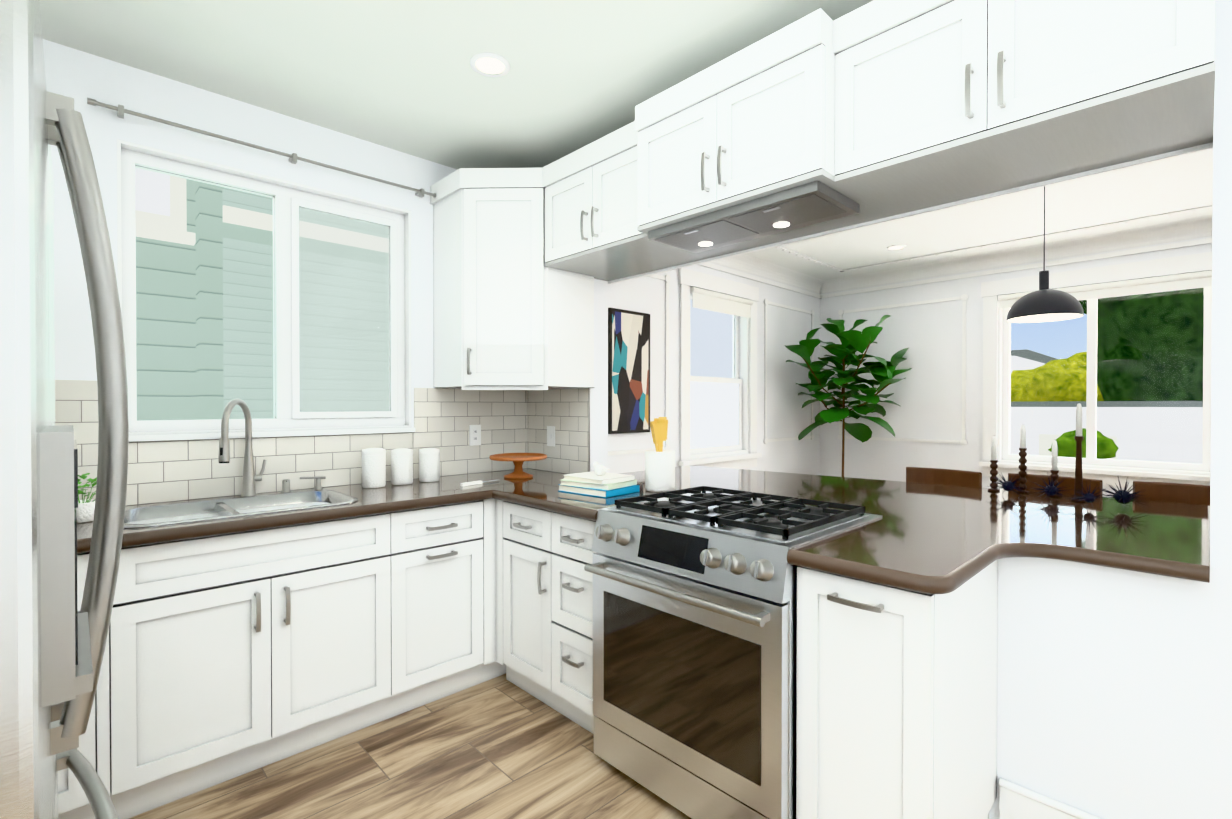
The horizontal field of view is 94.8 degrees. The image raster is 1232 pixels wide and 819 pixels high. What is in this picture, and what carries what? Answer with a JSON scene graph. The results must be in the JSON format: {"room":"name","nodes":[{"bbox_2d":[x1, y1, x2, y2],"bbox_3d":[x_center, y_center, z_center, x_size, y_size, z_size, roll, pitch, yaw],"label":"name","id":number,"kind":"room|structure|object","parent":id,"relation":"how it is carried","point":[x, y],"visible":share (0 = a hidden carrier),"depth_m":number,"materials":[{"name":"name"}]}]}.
{"room":"kitchen","nodes":[
{"label":"kitchen","id":0,"kind":"room"},
{"bbox_2d":[128,674,691,818],"bbox_3d":[1.310,1.312,2.199,7.000,0.060,4.700,0,1,-44],"label":"floor","id":1,"kind":"structure","parent":0,"point":[501,747],"depth_m":1.98,"materials":[{"name":"brown wood"}]},
{"bbox_2d":[0,0,128,818],"bbox_3d":[-1.155,0.394,0.611,0.956,1.800,0.980,0,1,-44],"label":"refrigerator","id":2,"kind":"object","parent":1,"relation":"on","point":[52,645],"visible":1,"depth_m":0.60,"materials":[{"name":"metal"}]},
{"bbox_2d":[58,546,141,818],"bbox_3d":[-2.056,0.850,1.593,1.044,0.874,0.599,0,1,-44],"label":"base cabinet","id":3,"kind":"object","parent":1,"relation":"on","point":[111,742],"depth_m":1.71,"materials":[{"name":"paint"}]},
{"bbox_2d":[142,510,409,812],"bbox_3d":[-1.430,0.845,2.195,0.996,0.874,0.599,0,1,-44],"label":"base cabinet","id":4,"kind":"object","parent":1,"relation":"on","point":[250,630],"depth_m":1.99,"materials":[{"name":"paint"}]},
{"bbox_2d":[77,478,493,553],"bbox_3d":[-1.598,0.389,2.012,2.290,0.040,0.624,0,1,-44],"label":"countertop","id":5,"kind":"structure","parent":4,"relation":"on","point":[389,499],"depth_m":2.08,"materials":[{"name":"brown stone"}]},
{"bbox_2d":[76,473,96,522],"bbox_3d":[-1.762,0.291,1.869,0.135,0.157,0.148,0,1,-44],"label":"potted herb","id":6,"kind":"object","parent":5,"relation":"on","point":[85,509],"visible":0.5,"depth_m":1.86,"materials":[{"name":"white ceramic"}]},
{"bbox_2d":[123,486,365,529],"bbox_3d":[-1.424,0.460,2.156,0.750,0.196,0.450,0,1,-44],"label":"sink","id":7,"kind":"object","parent":5,"relation":"in","point":[193,510],"depth_m":2.24,"materials":[{"name":"silver metal"}]},
{"bbox_2d":[218,398,325,493],"bbox_3d":[-1.445,0.160,2.407,0.428,0.412,0.185,0,1,-44],"label":"faucet","id":8,"kind":"object","parent":5,"relation":"on","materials":[{"name":"silver metal"}]},
{"bbox_2d":[361,448,385,487],"bbox_3d":[-1.139,0.273,2.666,0.107,0.182,0.107,0,1,-44],"label":"canister","id":9,"kind":"object","parent":5,"relation":"on","point":[373,467],"visible":1,"depth_m":2.62,"materials":[{"name":"white ceramic"}]},
{"bbox_2d":[391,448,412,484],"bbox_3d":[-1.045,0.277,2.770,0.103,0.172,0.103,0,1,-44],"label":"canister","id":10,"kind":"object","parent":5,"relation":"on","point":[401,466],"visible":1,"depth_m":2.73,"materials":[{"name":"white ceramic"}]},
{"bbox_2d":[419,448,439,481],"bbox_3d":[-0.944,0.279,2.867,0.103,0.167,0.103,0,1,-44],"label":"canister","id":11,"kind":"object","parent":5,"relation":"on","point":[429,464],"visible":1,"depth_m":2.83,"materials":[{"name":"white ceramic"}]},
{"bbox_2d":[410,502,469,709],"bbox_3d":[-0.960,0.842,2.647,0.545,0.874,0.599,0,1,-44],"label":"base cabinet","id":12,"kind":"object","parent":1,"relation":"on","point":[439,535],"depth_m":2.44,"materials":[{"name":"paint"}]},
{"bbox_2d":[490,498,549,705],"bbox_3d":[-0.223,0.841,2.663,0.659,0.874,0.440,0,1,-44],"label":"base cabinet","id":13,"kind":"object","parent":1,"relation":"on","point":[519,531],"depth_m":2.49,"materials":[{"name":"paint"}]},
{"bbox_2d":[550,514,595,733],"bbox_3d":[0.041,0.843,2.432,0.599,0.874,0.377,0,1,-44],"label":"base cabinet","id":14,"kind":"object","parent":1,"relation":"on","point":[571,539],"depth_m":2.23,"materials":[{"name":"paint"}]},
{"bbox_2d":[584,486,881,818],"bbox_3d":[0.390,0.808,1.976,0.716,0.952,0.768,0,1,-44],"label":"range","id":15,"kind":"object","parent":1,"relation":"on","point":[695,652],"visible":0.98,"depth_m":1.73,"materials":[{"name":"silver metal"}]},
{"bbox_2d":[785,315,911,476],"bbox_3d":[2.163,0.188,5.290,1.101,2.140,1.075,0,1,-44],"label":"fiddle leaf fig","id":16,"kind":"object","parent":1,"relation":"on","point":[883,372],"visible":0.94,"depth_m":5.22,"materials":[{"name":"plant"}]},
{"bbox_2d":[796,570,997,818],"bbox_3d":[0.819,0.849,1.623,0.599,0.874,0.336,0,1,-44],"label":"base cabinet","id":17,"kind":"object","parent":1,"relation":"on","point":[897,694],"depth_m":1.42,"materials":[{"name":"paint"}]},
{"bbox_2d":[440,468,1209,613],"bbox_3d":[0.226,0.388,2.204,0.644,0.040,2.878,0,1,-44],"label":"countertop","id":18,"kind":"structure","parent":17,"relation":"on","point":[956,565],"depth_m":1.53,"materials":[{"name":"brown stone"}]},
{"bbox_2d":[460,479,497,485],"bbox_3d":[-0.664,0.356,2.776,0.026,0.014,0.230,0,1,36],"label":"cheese knife","id":19,"kind":"object","parent":18,"relation":"on","point":[471,483],"visible":0.96,"depth_m":2.73,"materials":[{"name":"white ceramic"}]},
{"bbox_2d":[489,453,546,478],"bbox_3d":[-0.520,0.302,3.025,0.304,0.118,0.304,0,1,-44],"label":"cake stand","id":20,"kind":"object","parent":18,"relation":"on","point":[518,459],"visible":1,"depth_m":2.99,"materials":[{"name":"brown wood"}]},
{"bbox_2d":[558,462,639,497],"bbox_3d":[-0.077,0.299,2.522,0.295,0.132,0.227,0,1,40],"label":"books","id":21,"kind":"object","parent":18,"relation":"on","point":[599,481],"visible":1,"depth_m":2.45,"materials":[{"name":"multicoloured paper"}]},
{"bbox_2d":[645,417,674,491],"bbox_3d":[0.199,0.200,2.565,0.135,0.330,0.135,0,1,-44],"label":"utensil crock","id":22,"kind":"object","parent":18,"relation":"on","point":[659,469],"visible":0.96,"depth_m":2.52,"materials":[{"name":"white ceramic"}]},
{"bbox_2d":[622,466,1208,561],"bbox_3d":[1.073,0.385,2.631,1.170,0.040,2.318,0,1,-44],"label":"countertop","id":23,"kind":"structure","parent":17,"relation":"on","point":[1181,530],"depth_m":2.11,"materials":[{"name":"brown stone"}]},
{"bbox_2d":[988,436,999,491],"bbox_3d":[1.695,0.239,2.541,0.048,0.250,0.048,0,1,-44],"label":"candlestick","id":24,"kind":"object","parent":23,"relation":"on","point":[993,467],"visible":0.96,"depth_m":2.53,"materials":[{"name":"brown wood"}]},
{"bbox_2d":[989,472,1026,496],"bbox_3d":[1.665,0.312,2.414,0.155,0.104,0.149,0,1,-44],"label":"urchin","id":25,"kind":"object","parent":23,"relation":"on","point":[1008,485],"visible":1,"depth_m":2.40,"materials":[{"name":"blue"}]},
{"bbox_2d":[1016,425,1028,492],"bbox_3d":[1.789,0.213,2.493,0.048,0.303,0.048,0,1,-44],"label":"candlestick","id":26,"kind":"object","parent":23,"relation":"on","point":[1022,467],"visible":0.92,"depth_m":2.48,"materials":[{"name":"brown wood"}]},
{"bbox_2d":[1030,471,1073,500],"bbox_3d":[1.756,0.307,2.292,0.140,0.115,0.153,0,1,-44],"label":"urchin","id":27,"kind":"object","parent":23,"relation":"on","point":[1050,489],"visible":0.98,"depth_m":2.28,"materials":[{"name":"blue"}]},
{"bbox_2d":[1047,440,1061,496],"bbox_3d":[1.855,0.245,2.396,0.048,0.241,0.048,0,1,-44],"label":"candlestick","id":28,"kind":"object","parent":23,"relation":"on","point":[1055,472],"visible":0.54,"depth_m":2.39,"materials":[{"name":"white wax"}]},
{"bbox_2d":[1071,403,1085,501],"bbox_3d":[1.856,0.168,2.272,0.048,0.398,0.048,0,1,-44],"label":"candlestick","id":29,"kind":"object","parent":23,"relation":"on","point":[1079,438],"visible":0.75,"depth_m":2.26,"materials":[{"name":"brown wood"}]},
{"bbox_2d":[1066,480,1106,508],"bbox_3d":[1.772,0.315,2.132,0.110,0.101,0.130,0,1,-44],"label":"urchin","id":30,"kind":"object","parent":23,"relation":"on","point":[1088,497],"visible":1,"depth_m":2.12,"materials":[{"name":"blue"}]},
{"bbox_2d":[1100,476,1150,506],"bbox_3d":[1.877,0.304,2.096,0.145,0.124,0.151,0,1,-44],"label":"urchin","id":31,"kind":"object","parent":23,"relation":"on","point":[1124,496],"visible":0.96,"depth_m":2.09,"materials":[{"name":"blue"}]},
{"bbox_2d":[906,467,981,487],"bbox_3d":[1.494,0.788,2.692,0.405,0.984,0.392,0,1,-44],"label":"stool","id":32,"kind":"object","parent":1,"relation":"on","point":[944,476],"visible":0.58,"depth_m":2.81,"materials":[{"name":"brown wood"}]},
{"bbox_2d":[1009,473,1102,496],"bbox_3d":[1.833,0.790,2.421,0.405,0.984,0.392,0,1,-44],"label":"stool","id":33,"kind":"object","parent":1,"relation":"on","point":[1036,479],"visible":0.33,"depth_m":2.52,"materials":[{"name":"brown wood"}]},
{"bbox_2d":[1133,481,1209,505],"bbox_3d":[2.171,0.792,2.150,0.405,0.984,0.392,0,1,-44],"label":"stool","id":34,"kind":"object","parent":1,"relation":"on","point":[1178,492],"visible":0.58,"depth_m":2.30,"materials":[{"name":"brown wood"}]},
{"bbox_2d":[43,39,819,474],"bbox_3d":[-0.268,-0.030,3.828,7.000,2.600,0.150,0,1,-44],"label":"wall","id":35,"kind":"structure","parent":0,"point":[79,77],"depth_m":2.67,"materials":[{"name":"paint"}]},
{"bbox_2d":[87,97,435,197],"bbox_3d":[-1.440,-1.114,2.535,1.354,0.037,0.074,0,1,-44],"label":"curtain rod","id":36,"kind":"object","parent":35,"relation":"attached to","point":[293,158],"visible":0.96,"depth_m":2.39,"materials":[{"name":"silver metal"}]},
{"bbox_2d":[117,139,414,441],"bbox_3d":[-1.525,-0.456,2.599,1.170,1.150,0.172,0,1,-44],"label":"kitchen window","id":37,"kind":"structure","parent":35,"relation":"in","point":[290,198],"depth_m":2.61,"materials":[{"name":"paint"}]},
{"bbox_2d":[55,380,594,504],"bbox_3d":[-1.375,0.127,2.228,2.914,0.479,0.619,0,1,-44],"label":"tile backsplash","id":38,"kind":"structure","parent":35,"relation":"attached to","point":[514,421],"depth_m":2.74,"materials":[{"name":"beige tile"}]},
{"bbox_2d":[469,425,480,445],"bbox_3d":[-0.795,0.145,3.200,0.072,0.116,0.007,0,1,-44],"label":"electrical outlet plate","id":39,"kind":"object","parent":38,"relation":"attached to","point":[474,434],"depth_m":3.20,"materials":[{"name":"paint"}]},
{"bbox_2d":[547,426,554,446],"bbox_3d":[-0.377,0.154,3.274,0.007,0.116,0.072,0,1,-44],"label":"electrical outlet plate","id":40,"kind":"object","parent":38,"relation":"attached to","point":[550,429],"depth_m":3.27,"materials":[{"name":"paint"}]},
{"bbox_2d":[608,307,649,433],"bbox_3d":[0.095,-0.267,4.047,0.410,0.870,0.032,0,1,-44],"label":"picture","id":41,"kind":"object","parent":35,"relation":"attached to","point":[628,371],"visible":0.89,"depth_m":4.02,"materials":[{"name":"paper"}]},
{"bbox_2d":[608,274,670,455],"bbox_3d":[0.064,-0.347,4.028,0.971,1.361,0.016,0,1,-44],"label":"panel","id":42,"kind":"object","parent":35,"relation":"attached to","point":[666,278],"depth_m":4.34,"materials":[{"name":"paint"}]},
{"bbox_2d":[678,268,761,468],"bbox_3d":[0.859,-0.293,4.869,1.120,1.640,0.210,0,1,-44],"label":"dining window","id":43,"kind":"structure","parent":35,"relation":"in","point":[718,417],"depth_m":4.88,"materials":[{"name":"paint"}]},
{"bbox_2d":[697,254,824,298],"bbox_3d":[0.911,-1.258,4.771,3.420,0.160,0.110,0,1,-44],"label":"crown molding","id":44,"kind":"structure","parent":35,"relation":"attached to","point":[744,263],"depth_m":5.32,"materials":[{"name":"paint"}]},
{"bbox_2d":[763,299,814,443],"bbox_3d":[1.735,-0.359,5.637,0.971,1.361,0.016,0,1,-44],"label":"panel","id":45,"kind":"object","parent":35,"relation":"attached to","point":[766,302],"depth_m":5.33,"materials":[{"name":"paint"}]},
{"bbox_2d":[40,0,1212,280],"bbox_3d":[1.310,-1.358,2.179,7.000,0.080,4.700,0,1,-44],"label":"ceiling","id":46,"kind":"structure","parent":0,"point":[400,76],"depth_m":2.23,"materials":[{"name":"paint"}]},
{"bbox_2d":[470,52,509,76],"bbox_3d":[-0.480,-1.313,2.163,0.150,0.008,0.150,0,1,-44],"label":"recessed light","id":47,"kind":"object","parent":46,"relation":"in","point":[491,63],"visible":1,"depth_m":2.15,"materials":[{"name":"paint"}]},
{"bbox_2d":[774,246,844,271],"bbox_3d":[1.175,-1.322,4.495,2.700,0.023,0.035,0,1,-44],"label":"crown molding","id":48,"kind":"structure","parent":46,"relation":"attached to","point":[778,247],"depth_m":4.99,"materials":[{"name":"paint"}]},
{"bbox_2d":[886,245,905,249],"bbox_3d":[2.305,-1.332,4.663,0.150,0.008,0.150,0,1,-44],"label":"recessed light","id":49,"kind":"object","parent":46,"relation":"in","point":[896,247],"visible":0.96,"depth_m":4.66,"materials":[{"name":"paint"}]},
{"bbox_2d":[845,205,1212,271],"bbox_3d":[3.408,-1.320,4.185,0.035,0.023,3.580,0,1,-44],"label":"crown molding","id":50,"kind":"structure","parent":46,"relation":"attached to","point":[1210,206],"depth_m":4.30,"materials":[{"name":"paint"}]},
{"bbox_2d":[1006,186,1083,322],"bbox_3d":[2.324,-0.909,3.075,0.335,0.829,0.335,0,1,-44],"label":"pendant lamp","id":51,"kind":"object","parent":46,"relation":"hanging from","point":[1044,303],"visible":0.9,"depth_m":3.01,"materials":[{"name":"black metal"}]},
{"bbox_2d":[560,0,1231,818],"bbox_3d":[1.039,-0.016,1.915,0.130,2.600,4.420,0,1,-44],"label":"wall","id":52,"kind":"structure","parent":0,"point":[1114,692],"depth_m":1.49,"materials":[{"name":"paint"}]},
{"bbox_2d":[430,168,597,389],"bbox_3d":[-0.549,-0.653,3.025,0.609,1.071,0.610,0,1,-44],"label":"upper cabinet","id":53,"kind":"object","parent":52,"relation":"attached to","point":[504,319],"depth_m":2.80,"materials":[{"name":"paint"}]},
{"bbox_2d":[542,128,705,275],"bbox_3d":[0.012,-0.954,2.646,0.324,0.464,0.710,0,1,-44],"label":"upper cabinet","id":54,"kind":"object","parent":52,"relation":"attached to","point":[583,187],"depth_m":2.57,"materials":[{"name":"paint"}]},
{"bbox_2d":[622,8,901,247],"bbox_3d":[0.492,-0.950,2.089,0.404,0.464,0.873,0,1,-44],"label":"upper cabinet","id":55,"kind":"object","parent":52,"relation":"attached to","point":[776,114],"depth_m":1.86,"materials":[{"name":"paint"}]},
{"bbox_2d":[648,180,858,252],"bbox_3d":[0.476,-0.680,2.076,0.300,0.035,0.700,0,1,-44],"label":"hood insert","id":56,"kind":"object","parent":55,"relation":"attached to","point":[811,203],"visible":1,"depth_m":1.98,"materials":[{"name":"metal"}]},
{"bbox_2d":[854,0,1215,199],"bbox_3d":[1.062,-0.945,1.554,0.324,0.464,0.800,0,1,-44],"label":"upper cabinet","id":57,"kind":"object","parent":52,"relation":"attached to","point":[882,110],"depth_m":1.43,"materials":[{"name":"paint"}]},
{"bbox_2d":[999,778,1101,818],"bbox_3d":[1.833,1.200,0.988,0.026,0.182,1.970,0,1,-44],"label":"baseboard","id":58,"kind":"structure","parent":52,"relation":"attached to","point":[1016,801],"depth_m":1.63,"materials":[{"name":"paint"}]},
{"bbox_2d":[820,236,1211,561],"bbox_3d":[3.825,-0.035,4.506,0.160,2.600,4.550,0,1,-44],"label":"wall","id":59,"kind":"structure","parent":0,"point":[926,396],"depth_m":5.35,"materials":[{"name":"paint"}]},
{"bbox_2d":[838,294,967,445],"bbox_3d":[2.738,-0.358,5.505,0.016,1.361,1.191,0,1,-44],"label":"panel","id":60,"kind":"object","parent":59,"relation":"attached to","point":[963,298],"depth_m":5.19,"materials":[{"name":"paint"}]},
{"bbox_2d":[821,217,1211,298],"bbox_3d":[3.675,-1.255,4.457,0.111,0.160,4.400,0,1,-44],"label":"crown molding","id":61,"kind":"structure","parent":59,"relation":"attached to","point":[1184,230],"depth_m":4.69,"materials":[{"name":"paint"}]},
{"bbox_2d":[979,252,1211,487],"bbox_3d":[3.804,-0.260,4.484,0.220,1.700,1.560,0,1,-44],"label":"dining window","id":62,"kind":"structure","parent":59,"relation":"in","point":[1191,271],"depth_m":4.50,"materials":[{"name":"paint"}]},
{"label":"outside","id":63,"kind":"structure","parent":0,"visible":0},
{"bbox_2d":[1010,288,1203,463],"bbox_3d":[23.595,0.318,26.698,53.000,7.955,60.000,0,1,-44],"label":"view","id":64,"kind":"structure","parent":63,"point":[1151,445],"depth_m":9.23,"materials":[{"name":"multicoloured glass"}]},
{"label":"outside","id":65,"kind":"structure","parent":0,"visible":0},
{"bbox_2d":[135,168,388,420],"bbox_3d":[-2.530,-0.227,3.364,5.400,5.000,0.380,0,1,-44],"label":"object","id":66,"kind":"structure","parent":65,"point":[217,397],"depth_m":3.45,"materials":[{"name":"clear glass"}]},
{"bbox_2d":[690,300,732,377],"bbox_3d":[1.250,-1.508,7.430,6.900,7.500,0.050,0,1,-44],"label":"window","id":67,"kind":"structure","parent":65,"point":[723,368],"depth_m":7.38,"materials":[{"name":"clear glass"}]}
]}

